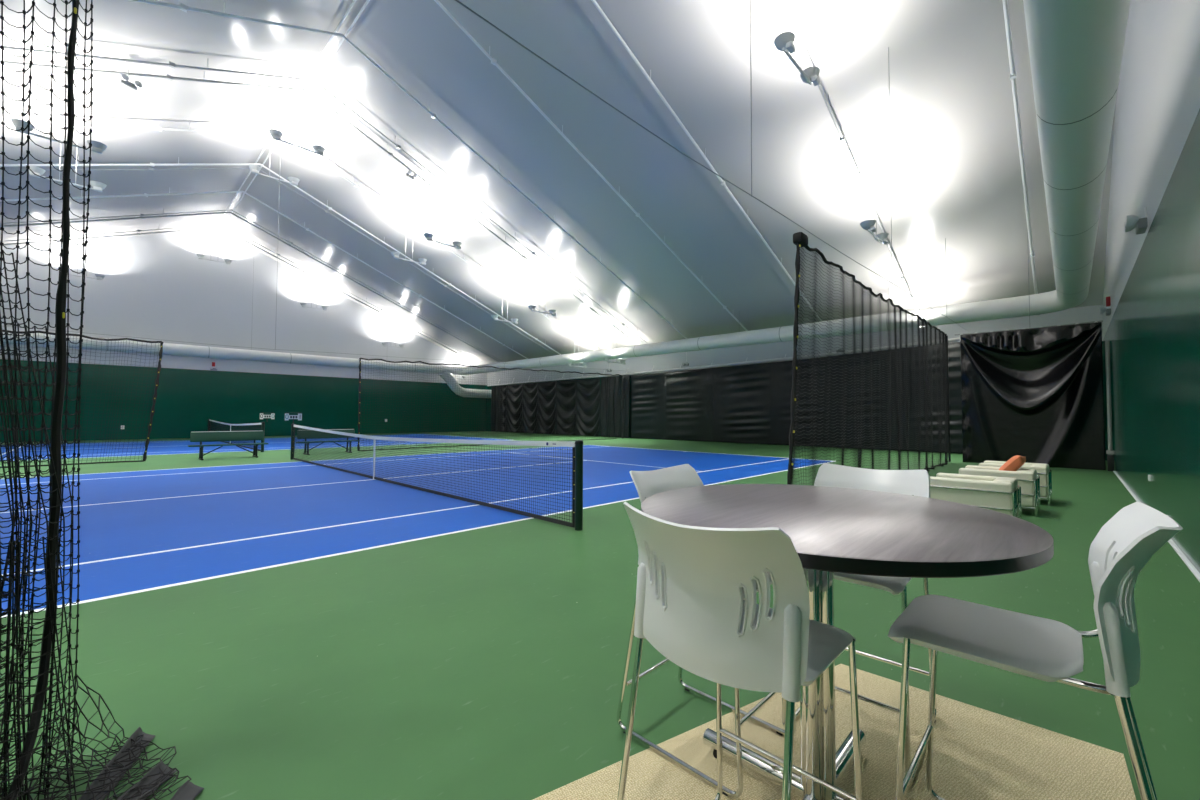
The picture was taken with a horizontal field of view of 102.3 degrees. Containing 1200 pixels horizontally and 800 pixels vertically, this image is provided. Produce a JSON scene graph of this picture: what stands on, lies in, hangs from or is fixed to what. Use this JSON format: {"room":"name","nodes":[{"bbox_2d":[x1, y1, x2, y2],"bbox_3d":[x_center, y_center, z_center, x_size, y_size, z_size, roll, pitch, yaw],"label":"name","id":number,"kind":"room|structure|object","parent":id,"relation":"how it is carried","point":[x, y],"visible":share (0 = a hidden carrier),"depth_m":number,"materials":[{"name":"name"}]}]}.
{"room":"sports hall","nodes":[
{"label":"sports hall","id":0,"kind":"room"},
{"bbox_2d":[0,229,486,442],"bbox_3d":[-22.657,-3.945,28.291,0.225,12.260,37.140,-1,-2,44],"label":"wall","id":1,"kind":"structure","parent":0,"point":[153,286],"depth_m":28.24,"materials":[{"name":"white fabric"}]},
{"bbox_2d":[209,362,218,370],"bbox_3d":[-22.465,-1.963,28.131,0.212,0.470,0.440,-1,-2,44],"label":"emergency light","id":2,"kind":"object","parent":1,"relation":"attached to","point":[213,363],"visible":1,"depth_m":28.12,"materials":[{"name":"grey plastic"}]},
{"bbox_2d":[213,0,369,233],"bbox_3d":[-9.446,-10.187,15.650,36.620,0.060,0.300,-1,-2,44],"label":"trim","id":3,"kind":"structure","parent":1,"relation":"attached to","point":[353,1],"depth_m":15.68,"materials":[{"name":"white metal"}]},
{"bbox_2d":[0,0,1115,365],"bbox_3d":[-9.460,-6.807,15.544,37.220,7.404,37.740,-1,-2,44],"label":"ceiling","id":4,"kind":"structure","parent":0,"point":[951,140],"depth_m":14.98,"materials":[{"name":"grey fabric"}]},
{"bbox_2d":[11,119,63,143],"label":"ceiling light","id":5,"kind":"object","parent":4,"relation":"hanging from","point":[17,123],"depth_m":11.62,"materials":[{"name":"grey metal"}]},
{"bbox_2d":[29,165,62,181],"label":"ceiling light","id":6,"kind":"object","parent":4,"relation":"hanging from","point":[39,171],"depth_m":13.79,"materials":[{"name":"white metal"}]},
{"bbox_2d":[53,69,54,102],"label":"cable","id":7,"kind":"object","parent":4,"relation":"hanging from","point":[54,69],"depth_m":12.05,"materials":[{"name":"grey metal"}]},
{"bbox_2d":[69,237,104,279],"bbox_3d":[-25.776,-7.122,24.083,0.380,2.070,1.620,-1,-2,44],"label":"ceiling light","id":8,"kind":"object","parent":4,"relation":"hanging from","point":[99,276],"visible":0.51,"depth_m":24.25,"materials":[{"name":"grey metal"}]},
{"bbox_2d":[70,175,106,191],"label":"ceiling light","id":9,"kind":"object","parent":4,"relation":"hanging from","point":[98,186],"depth_m":14.62,"materials":[{"name":"white metal"}]},
{"bbox_2d":[72,140,106,153],"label":"ceiling light","id":10,"kind":"object","parent":4,"relation":"hanging from","point":[98,147],"depth_m":12.47,"materials":[{"name":"grey metal"}]},
{"bbox_2d":[197,234,231,263],"bbox_3d":[-22.176,-8.979,27.834,0.380,2.070,1.620,-1,-2,44],"label":"ceiling light","id":11,"kind":"object","parent":4,"relation":"hanging from","point":[200,256],"visible":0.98,"depth_m":27.76,"materials":[{"name":"grey metal"}]},
{"bbox_2d":[0,227,478,364],"bbox_3d":[-21.530,-6.276,27.277,0.100,7.065,36.267,-1,-2,44],"label":"trim","id":12,"kind":"structure","parent":4,"relation":"attached to","point":[212,227],"depth_m":27.56,"materials":[{"name":"grey metal"}]},
{"bbox_2d":[0,224,483,364],"bbox_3d":[-21.100,-6.287,26.859,0.100,7.035,36.256,-1,-2,44],"label":"trim","id":13,"kind":"structure","parent":4,"relation":"attached to","point":[219,224],"depth_m":26.95,"materials":[{"name":"grey metal"}]},
{"bbox_2d":[0,211,499,361],"bbox_3d":[-19.380,-6.332,25.186,0.100,7.065,36.267,-1,-2,44],"label":"trim","id":14,"kind":"structure","parent":4,"relation":"attached to","point":[140,217],"depth_m":25.28,"materials":[{"name":"grey metal"}]},
{"bbox_2d":[0,208,502,361],"bbox_3d":[-19.094,-6.340,24.907,0.100,7.035,36.256,-1,-2,44],"label":"trim","id":15,"kind":"structure","parent":4,"relation":"attached to","point":[142,215],"depth_m":25.03,"materials":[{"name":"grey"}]},
{"bbox_2d":[0,188,527,358],"bbox_3d":[-16.944,-6.396,22.816,0.100,7.065,36.267,-1,-2,44],"label":"trim","id":16,"kind":"structure","parent":4,"relation":"attached to","point":[169,193],"depth_m":22.80,"materials":[{"name":"white metal"}]},
{"bbox_2d":[248,135,299,185],"bbox_3d":[-12.142,-9.241,18.074,0.380,2.070,1.620,-1,-2,44],"label":"ceiling light","id":17,"kind":"object","parent":4,"relation":"hanging from","point":[255,169],"visible":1,"depth_m":17.96,"materials":[{"name":"white metal"}]},
{"bbox_2d":[0,162,554,354],"bbox_3d":[-14.722,-6.454,20.655,0.100,7.035,36.256,-1,-2,44],"label":"trim","id":18,"kind":"structure","parent":4,"relation":"attached to","point":[150,168],"depth_m":20.43,"materials":[{"name":"grey metal"}]},
{"bbox_2d":[0,156,574,363],"bbox_3d":[-14.363,-6.463,20.306,0.100,7.065,36.267,-1,-2,44],"label":"trim","id":19,"kind":"structure","parent":4,"relation":"attached to","point":[78,164],"depth_m":20.06,"materials":[{"name":"white metal"}]},
{"bbox_2d":[0,121,594,349],"bbox_3d":[-12.034,-6.524,18.040,0.100,7.065,36.267,-1,-2,44],"label":"trim","id":20,"kind":"structure","parent":4,"relation":"attached to","point":[158,128],"depth_m":17.73,"materials":[{"name":"white metal"}]},
{"bbox_2d":[269,90,325,155],"bbox_3d":[-9.920,-9.299,15.913,0.380,2.070,1.620,-1,-2,44],"label":"ceiling light","id":21,"kind":"object","parent":4,"relation":"hanging from","point":[275,134],"visible":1,"depth_m":15.81,"materials":[{"name":"grey metal"}]},
{"bbox_2d":[7,101,619,370],"bbox_3d":[-10.639,-5.941,16.662,0.012,8.541,36.740,-1,-2,44],"label":"cable","id":22,"kind":"object","parent":4,"relation":"hanging from","point":[281,101],"visible":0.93,"depth_m":16.39,"materials":[{"name":"grey plastic"}]},
{"bbox_2d":[0,329,162,467],"bbox_3d":[-17.815,-0.161,9.146,0.289,3.528,14.136,-1,-2,44],"label":"net","id":23,"kind":"object","parent":22,"relation":"hanging from","point":[156,381],"visible":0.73,"depth_m":13.39,"materials":[{"name":"black fabric"}]},
{"bbox_2d":[300,280,327,309],"bbox_3d":[-18.593,-6.954,31.463,0.380,2.070,1.620,-1,-2,44],"label":"ceiling light","id":24,"kind":"object","parent":4,"relation":"hanging from","point":[301,304],"visible":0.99,"depth_m":31.34,"materials":[{"name":"grey metal"}]},
{"bbox_2d":[0,60,651,355],"bbox_3d":[-9.561,-6.589,15.635,0.100,7.065,36.267,-1,-2,44],"label":"trim","id":25,"kind":"structure","parent":4,"relation":"attached to","point":[168,77],"depth_m":15.34,"materials":[{"name":"grey metal"}]},
{"bbox_2d":[120,68,141,90],"bbox_3d":[-12.346,-8.486,12.699,0.212,0.520,0.440,0,-2,21],"label":"ceiling light","id":26,"kind":"object","parent":25,"relation":"attached to","point":[124,80],"visible":1,"depth_m":12.69,"materials":[{"name":"grey plastic"}]},
{"bbox_2d":[406,165,416,179],"bbox_3d":[-7.080,-8.569,18.115,0.212,0.520,0.440,0,-2,21],"label":"ceiling light","id":27,"kind":"object","parent":25,"relation":"attached to","point":[408,174],"visible":1,"depth_m":18.09,"materials":[{"name":"grey plastic"}]},
{"bbox_2d":[0,41,661,354],"bbox_3d":[-9.060,-6.602,15.147,0.100,7.035,36.256,-1,-2,44],"label":"trim","id":28,"kind":"structure","parent":4,"relation":"attached to","point":[171,64],"depth_m":14.82,"materials":[{"name":"grey metal"}]},
{"bbox_2d":[382,326,403,347],"bbox_3d":[-15.010,-4.836,35.090,0.380,2.070,1.620,-1,-2,44],"label":"ceiling light","id":29,"kind":"object","parent":4,"relation":"hanging from","point":[383,344],"visible":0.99,"depth_m":35.20,"materials":[{"name":"grey metal"}]},
{"bbox_2d":[391,251,426,264],"bbox_3d":[-8.559,-7.216,21.704,0.380,2.070,1.620,-1,-2,44],"label":"ceiling light","id":30,"kind":"object","parent":4,"relation":"hanging from","point":[422,261],"visible":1,"depth_m":21.66,"materials":[{"name":"white metal"}]},
{"bbox_2d":[130,0,699,350],"bbox_3d":[-7.196,-6.651,13.335,0.100,7.065,36.267,-1,-2,44],"label":"trim","id":31,"kind":"structure","parent":4,"relation":"attached to","point":[181,6],"depth_m":14.07,"materials":[{"name":"white metal"}]},
{"bbox_2d":[423,213,461,248],"bbox_3d":[-6.337,-7.274,19.543,0.380,2.070,1.620,-1,-2,44],"label":"ceiling light","id":32,"kind":"object","parent":4,"relation":"hanging from","point":[428,236],"visible":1,"depth_m":19.42,"materials":[{"name":"grey metal"}]},
{"bbox_2d":[491,288,517,323],"bbox_3d":[-4.976,-5.098,25.331,0.380,2.070,1.620,-1,-2,44],"label":"ceiling light","id":33,"kind":"object","parent":4,"relation":"hanging from","point":[495,317],"visible":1,"depth_m":25.25,"materials":[{"name":"white metal"}]},
{"bbox_2d":[528,305,555,315],"bbox_3d":[-2.754,-5.156,23.169,0.380,2.070,1.620,-1,-2,44],"label":"ceiling light","id":34,"kind":"object","parent":4,"relation":"hanging from","point":[531,307],"visible":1,"depth_m":23.05,"materials":[{"name":"grey metal"}]},
{"bbox_2d":[0,0,1129,397],"bbox_3d":[-9.239,-5.325,15.723,35.812,8.785,36.200,-1,-2,44],"label":"air duct","id":35,"kind":"object","parent":4,"relation":"hanging from","point":[1076,47],"visible":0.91,"depth_m":7.19,"materials":[{"name":"white metal"}]},
{"bbox_2d":[566,362,586,367],"bbox_3d":[-1.393,-2.981,28.957,0.380,2.070,1.620,-1,-2,44],"label":"ceiling light","id":36,"kind":"object","parent":4,"relation":"hanging from","point":[567,363],"visible":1,"depth_m":28.92,"materials":[{"name":"white metal"}]},
{"bbox_2d":[434,0,759,344],"bbox_3d":[-4.759,-6.714,10.965,0.100,7.065,36.267,-1,-2,44],"label":"trim","id":37,"kind":"structure","parent":4,"relation":"attached to","point":[493,61],"depth_m":14.77,"materials":[{"name":"white metal"}]},
{"bbox_2d":[604,358,625,364],"bbox_3d":[0.829,-3.039,26.796,0.380,2.070,1.620,-1,-2,44],"label":"ceiling light","id":38,"kind":"object","parent":4,"relation":"hanging from","point":[605,359],"visible":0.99,"depth_m":26.73,"materials":[{"name":"grey metal"}]},
{"bbox_2d":[681,352,688,365],"bbox_3d":[4.715,-2.365,26.613,0.440,0.970,0.212,-1,-2,44],"label":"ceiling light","id":39,"kind":"object","parent":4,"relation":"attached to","point":[682,363],"visible":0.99,"depth_m":26.62,"materials":[{"name":"grey plastic"}]},
{"bbox_2d":[591,0,832,336],"bbox_3d":[-2.322,-6.778,8.595,0.100,7.065,36.267,-1,-2,44],"label":"trim","id":40,"kind":"structure","parent":4,"relation":"attached to","point":[594,2],"depth_m":13.40,"materials":[{"name":"white metal"}]},
{"bbox_2d":[455,0,969,331],"bbox_3d":[1.151,-6.340,5.197,0.012,7.903,36.740,-1,-2,44],"label":"cable","id":41,"kind":"object","parent":4,"relation":"hanging from","point":[459,2],"visible":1,"depth_m":5.77,"materials":[{"name":"grey plastic"}]},
{"bbox_2d":[774,0,819,85],"bbox_3d":[3.912,-7.542,9.574,0.380,2.070,1.620,-1,-2,44],"label":"ceiling light","id":42,"kind":"object","parent":4,"relation":"hanging from","point":[784,41],"visible":1,"depth_m":9.43,"materials":[{"name":"grey metal"}]},
{"bbox_2d":[834,337,844,352],"bbox_3d":[10.449,-2.565,21.038,0.440,0.970,0.212,-1,-2,44],"label":"emergency light","id":43,"kind":"object","parent":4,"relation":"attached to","point":[835,348],"visible":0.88,"depth_m":21.03,"materials":[{"name":"grey plastic"}]},
{"bbox_2d":[781,0,916,309],"bbox_3d":[0.150,-6.843,6.189,0.100,7.065,36.267,-1,-2,44],"label":"trim","id":44,"kind":"structure","parent":4,"relation":"attached to","point":[842,137],"depth_m":12.40,"materials":[{"name":"grey metal"}]},
{"bbox_2d":[860,162,888,244],"bbox_3d":[7.495,-5.424,13.201,0.380,2.070,1.620,-1,-2,44],"label":"ceiling light","id":45,"kind":"object","parent":4,"relation":"hanging from","point":[868,225],"visible":1,"depth_m":13.10,"materials":[{"name":"grey metal"}]},
{"bbox_2d":[912,275,927,335],"bbox_3d":[11.078,-3.307,16.827,0.380,2.070,1.620,-1,-2,44],"label":"ceiling light","id":46,"kind":"object","parent":4,"relation":"hanging from","point":[916,275],"visible":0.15,"depth_m":16.69,"materials":[{"name":"grey metal"}]},
{"bbox_2d":[1002,0,1039,315],"bbox_3d":[2.551,-6.905,3.854,0.100,7.065,36.267,-1,-2,44],"label":"trim","id":47,"kind":"structure","parent":4,"relation":"attached to","point":[1013,77],"depth_m":11.04,"materials":[{"name":"white metal"}]},
{"bbox_2d":[955,229,1105,469],"bbox_3d":[11.980,-1.560,13.691,3.181,6.839,0.626,-1,-2,44],"label":"tarp","id":48,"kind":"object","parent":4,"relation":"hanging from","point":[1035,394],"visible":0.98,"depth_m":13.53,"materials":[{"name":"black"}]},
{"bbox_2d":[0,431,1199,799],"bbox_3d":[-9.497,1.912,15.272,37.220,0.150,37.540,-1,-2,44],"label":"floor","id":49,"kind":"structure","parent":0,"point":[294,629],"depth_m":3.28,"materials":[{"name":"paint"}]},
{"bbox_2d":[0,0,203,799],"bbox_3d":[-2.088,-0.514,1.522,0.925,3.891,1.322,-1,-2,44],"label":"net","id":50,"kind":"object","parent":49,"relation":"on","point":[128,754],"visible":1,"depth_m":1.85,"materials":[{"name":"black fabric"}]},
{"bbox_2d":[188,431,267,459],"bbox_3d":[-11.615,1.402,15.146,0.560,0.843,1.980,-1,-2,44],"label":"park bench","id":51,"kind":"object","parent":49,"relation":"on","point":[209,436],"visible":1,"depth_m":15.16,"materials":[{"name":"teal"}]},
{"bbox_2d":[208,419,264,451],"bbox_3d":[-16.886,1.470,22.090,12.907,1.097,0.110,-1,-2,44],"label":"net","id":52,"kind":"object","parent":49,"relation":"on","point":[252,426],"visible":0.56,"depth_m":20.51,"materials":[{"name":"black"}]},
{"bbox_2d":[260,413,274,421],"bbox_3d":[-12.210,0.636,17.735,0.034,0.336,0.450,-1,-2,44],"label":"scoreboard","id":53,"kind":"object","parent":52,"relation":"attached to","point":[272,416],"visible":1,"depth_m":17.73,"materials":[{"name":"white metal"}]},
{"bbox_2d":[296,429,358,454],"bbox_3d":[-9.648,1.474,17.166,0.560,0.843,1.980,-1,-2,44],"label":"park bench","id":54,"kind":"object","parent":49,"relation":"on","point":[338,430],"visible":0.54,"depth_m":17.18,"materials":[{"name":"teal"}]},
{"bbox_2d":[290,424,583,530],"bbox_3d":[-4.845,1.155,10.378,12.907,1.097,0.110,-1,-2,44],"label":"net","id":55,"kind":"object","parent":49,"relation":"on","point":[577,481],"visible":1,"depth_m":7.71,"materials":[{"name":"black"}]},
{"bbox_2d":[285,414,301,423],"bbox_3d":[-9.427,0.558,14.860,0.034,0.336,0.450,-1,-2,44],"label":"scoreboard","id":56,"kind":"object","parent":55,"relation":"on","point":[287,416],"visible":1,"depth_m":14.85,"materials":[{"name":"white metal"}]},
{"bbox_2d":[357,358,622,450],"bbox_3d":[-3.849,0.198,23.475,0.290,3.827,14.956,-1,-2,44],"label":"net","id":57,"kind":"object","parent":49,"relation":"on","point":[429,364],"visible":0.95,"depth_m":21.92,"materials":[{"name":"black fabric"}]},
{"bbox_2d":[491,386,499,431],"bbox_3d":[-8.497,0.719,39.550,0.226,3.702,1.307,2,-2,-44],"label":"curtain","id":58,"kind":"object","parent":49,"relation":"on","point":[495,426],"visible":0.84,"depth_m":39.72,"materials":[{"name":"black fabric"}]},
{"bbox_2d":[500,378,599,435],"bbox_3d":[-3.970,0.562,35.143,11.250,3.794,0.256,-1,-2,44],"label":"curtain","id":59,"kind":"object","parent":49,"relation":"on","point":[509,401],"visible":0.85,"depth_m":34.67,"materials":[{"name":"black fabric"}]},
{"bbox_2d":[600,377,613,436],"bbox_3d":[0.465,0.435,30.698,0.195,3.792,1.210,2,-2,-42],"label":"curtain","id":60,"kind":"object","parent":49,"relation":"on","point":[609,416],"visible":0.82,"depth_m":30.69,"materials":[{"name":"black fabric"}]},
{"bbox_2d":[614,375,629,437],"bbox_3d":[1.363,0.409,29.808,0.214,3.799,1.237,2,-2,-40],"label":"curtain","id":61,"kind":"object","parent":49,"relation":"on","point":[626,379],"visible":0.87,"depth_m":29.89,"materials":[{"name":"black fabric"}]},
{"bbox_2d":[630,342,962,452],"bbox_3d":[7.853,0.042,23.650,16.660,4.200,0.113,-1,-2,44],"label":"curtain","id":62,"kind":"object","parent":49,"relation":"on","point":[750,403],"visible":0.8,"depth_m":23.49,"materials":[{"name":"black fabric"}]},
{"bbox_2d":[533,664,1135,799],"bbox_3d":[0.336,1.441,1.345,2.090,0.006,3.500,-1,-2,44],"label":"area rug","id":63,"kind":"object","parent":49,"relation":"on","point":[979,753],"visible":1,"depth_m":1.95,"materials":[{"name":"beige carpet"}]},
{"bbox_2d":[617,464,795,797],"bbox_3d":[0.463,0.889,2.127,0.617,1.146,0.510,-1,-2,44],"label":"bar stool","id":64,"kind":"object","parent":63,"relation":"on","point":[647,483],"visible":0.16,"depth_m":2.14,"materials":[{"name":"white plastic"}]},
{"bbox_2d":[617,502,862,799],"bbox_3d":[0.399,0.866,1.383,0.510,1.146,0.617,-1,-2,44],"label":"bar stool","id":65,"kind":"object","parent":63,"relation":"on","point":[691,608],"visible":1,"depth_m":1.20,"materials":[{"name":"white plastic"}]},
{"bbox_2d":[641,484,1053,799],"bbox_3d":[0.770,0.920,1.716,1.246,1.062,1.246,-1,-2,44],"label":"round table","id":66,"kind":"object","parent":63,"relation":"on","point":[831,530],"visible":0.9,"depth_m":1.62,"materials":[{"name":"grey wood"}]},
{"bbox_2d":[782,463,936,782],"bbox_3d":[1.181,0.895,2.201,0.510,1.146,0.617,-1,-2,42],"label":"bar stool","id":67,"kind":"object","parent":63,"relation":"on","point":[908,482],"visible":0.19,"depth_m":2.25,"materials":[{"name":"white plastic"}]},
{"bbox_2d":[888,502,1182,799],"bbox_3d":[1.245,0.870,1.408,0.617,1.146,0.510,-1,-2,44],"label":"bar stool","id":68,"kind":"object","parent":63,"relation":"on","point":[1048,650],"visible":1,"depth_m":1.36,"materials":[{"name":"white plastic"}]},
{"bbox_2d":[787,232,950,485],"bbox_3d":[6.561,-0.224,10.594,0.252,3.955,11.798,-1,-2,44],"label":"net","id":69,"kind":"object","parent":49,"relation":"on","point":[800,239],"visible":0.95,"depth_m":9.07,"materials":[{"name":"black fabric"}]},
{"bbox_2d":[930,473,1021,518],"bbox_3d":[4.835,1.307,6.282,0.918,0.620,0.818,-2,-3,45],"label":"bench","id":70,"kind":"object","parent":49,"relation":"on","point":[999,494],"visible":0.52,"depth_m":6.00,"materials":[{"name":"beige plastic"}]},
{"bbox_2d":[936,473,1017,486],"bbox_3d":[5.050,1.255,6.500,0.860,0.480,0.150,-2,-3,45],"label":"cushion","id":71,"kind":"object","parent":70,"relation":"on","point":[948,475],"depth_m":6.50,"materials":[{"name":"fabric"}]},
{"bbox_2d":[993,477,1016,490],"bbox_3d":[5.069,1.236,6.052,0.200,0.490,0.450,-2,-3,45],"label":"cushion","id":72,"kind":"object","parent":70,"relation":"on","point":[999,479],"depth_m":6.01,"materials":[{"name":"fabric"}]},
{"bbox_2d":[959,465,1040,516],"bbox_3d":[6.061,1.346,7.363,0.918,0.620,0.818,-2,-3,45],"label":"bench","id":73,"kind":"object","parent":49,"relation":"on","point":[1028,479],"visible":0.52,"depth_m":6.93,"materials":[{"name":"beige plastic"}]},
{"bbox_2d":[959,468,1033,506],"bbox_3d":[5.846,1.278,7.148,0.860,0.480,0.150,-2,-3,45],"label":"cushion","id":74,"kind":"object","parent":73,"relation":"on","point":[1025,479],"depth_m":6.89,"materials":[{"name":"fabric"}]},
{"bbox_2d":[965,465,1036,476],"bbox_3d":[6.276,1.294,7.581,0.860,0.480,0.150,-2,-3,45],"label":"cushion","id":75,"kind":"object","parent":73,"relation":"on","point":[968,466],"depth_m":7.68,"materials":[{"name":"fabric"}]},
{"bbox_2d":[999,455,1025,470],"bbox_3d":[6.198,0.989,7.270,0.445,0.342,0.290,2,-2,-42],"label":"throw pillow","id":76,"kind":"object","parent":73,"relation":"on","point":[1014,463],"visible":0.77,"depth_m":7.14,"materials":[{"name":"orange fabric"}]},
{"bbox_2d":[1018,468,1035,479],"bbox_3d":[6.295,1.275,7.132,0.200,0.490,0.450,-2,-3,45],"label":"cushion","id":77,"kind":"object","parent":73,"relation":"on","point":[1033,471],"depth_m":7.04,"materials":[{"name":"fabric"}]},
{"bbox_2d":[979,461,1051,505],"bbox_3d":[7.022,1.377,8.199,0.918,0.620,0.818,-2,-3,45],"label":"armchair","id":78,"kind":"object","parent":49,"relation":"on","point":[1043,471],"visible":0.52,"depth_m":7.71,"materials":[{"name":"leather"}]},
{"bbox_2d":[984,461,1048,465],"bbox_3d":[7.237,1.324,8.417,0.860,0.480,0.150,-2,-3,45],"label":"cushion","id":79,"kind":"object","parent":78,"relation":"on","point":[996,462],"depth_m":8.54,"materials":[{"name":"fabric"}]},
{"bbox_2d":[1031,463,1048,472],"bbox_3d":[7.256,1.305,7.969,0.200,0.490,0.450,-2,-3,45],"label":"cushion","id":80,"kind":"object","parent":78,"relation":"on","point":[1032,464],"depth_m":7.93,"materials":[{"name":"fabric"}]},
{"bbox_2d":[1105,341,1114,470],"bbox_3d":[13.272,0.150,12.600,0.140,3.400,0.120,-1,-2,44],"label":"pole","id":81,"kind":"object","parent":49,"relation":"on","point":[1110,457],"visible":0.97,"depth_m":12.57,"materials":[{"name":"grey"}]},
{"bbox_2d":[486,305,1105,459],"bbox_3d":[3.453,-0.266,28.645,37.020,5.151,0.230,-1,-2,44],"label":"wall","id":82,"kind":"structure","parent":0,"point":[774,350],"depth_m":24.52,"materials":[{"name":"white fabric"}]},
{"bbox_2d":[487,338,959,385],"bbox_3d":[2.287,-1.770,29.480,32.702,0.630,0.273,-1,-2,44],"label":"rail","id":83,"kind":"object","parent":82,"relation":"attached to","point":[951,339],"visible":0.75,"depth_m":25.82,"materials":[{"name":"white metal"}]},
{"bbox_2d":[1102,0,1199,572],"bbox_3d":[3.715,-4.634,2.641,0.225,12.260,37.140,-1,-2,44],"label":"wall","id":84,"kind":"structure","parent":0,"point":[1152,277],"depth_m":5.88,"materials":[{"name":"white paint"}]},
{"bbox_2d":[1099,296,1110,315],"bbox_3d":[13.127,-2.438,12.554,0.212,0.470,0.440,-1,-2,44],"label":"emergency light","id":85,"kind":"object","parent":84,"relation":"attached to","point":[1102,309],"visible":1,"depth_m":12.47,"materials":[{"name":"grey plastic"}]},
{"bbox_2d":[1124,207,1147,234],"bbox_3d":[7.442,-2.490,6.712,0.212,0.320,0.440,-1,-2,44],"label":"emergency light","id":86,"kind":"object","parent":84,"relation":"attached to","point":[1130,223],"visible":1,"depth_m":6.62,"materials":[{"name":"grey plastic"}]},
{"bbox_2d":[1113,471,1199,581],"bbox_3d":[3.436,1.479,2.374,0.043,0.020,28.100,-1,-2,44],"label":"baseboard","id":87,"kind":"structure","parent":84,"relation":"attached to","point":[1179,552],"depth_m":4.95,"materials":[{"name":"white"}]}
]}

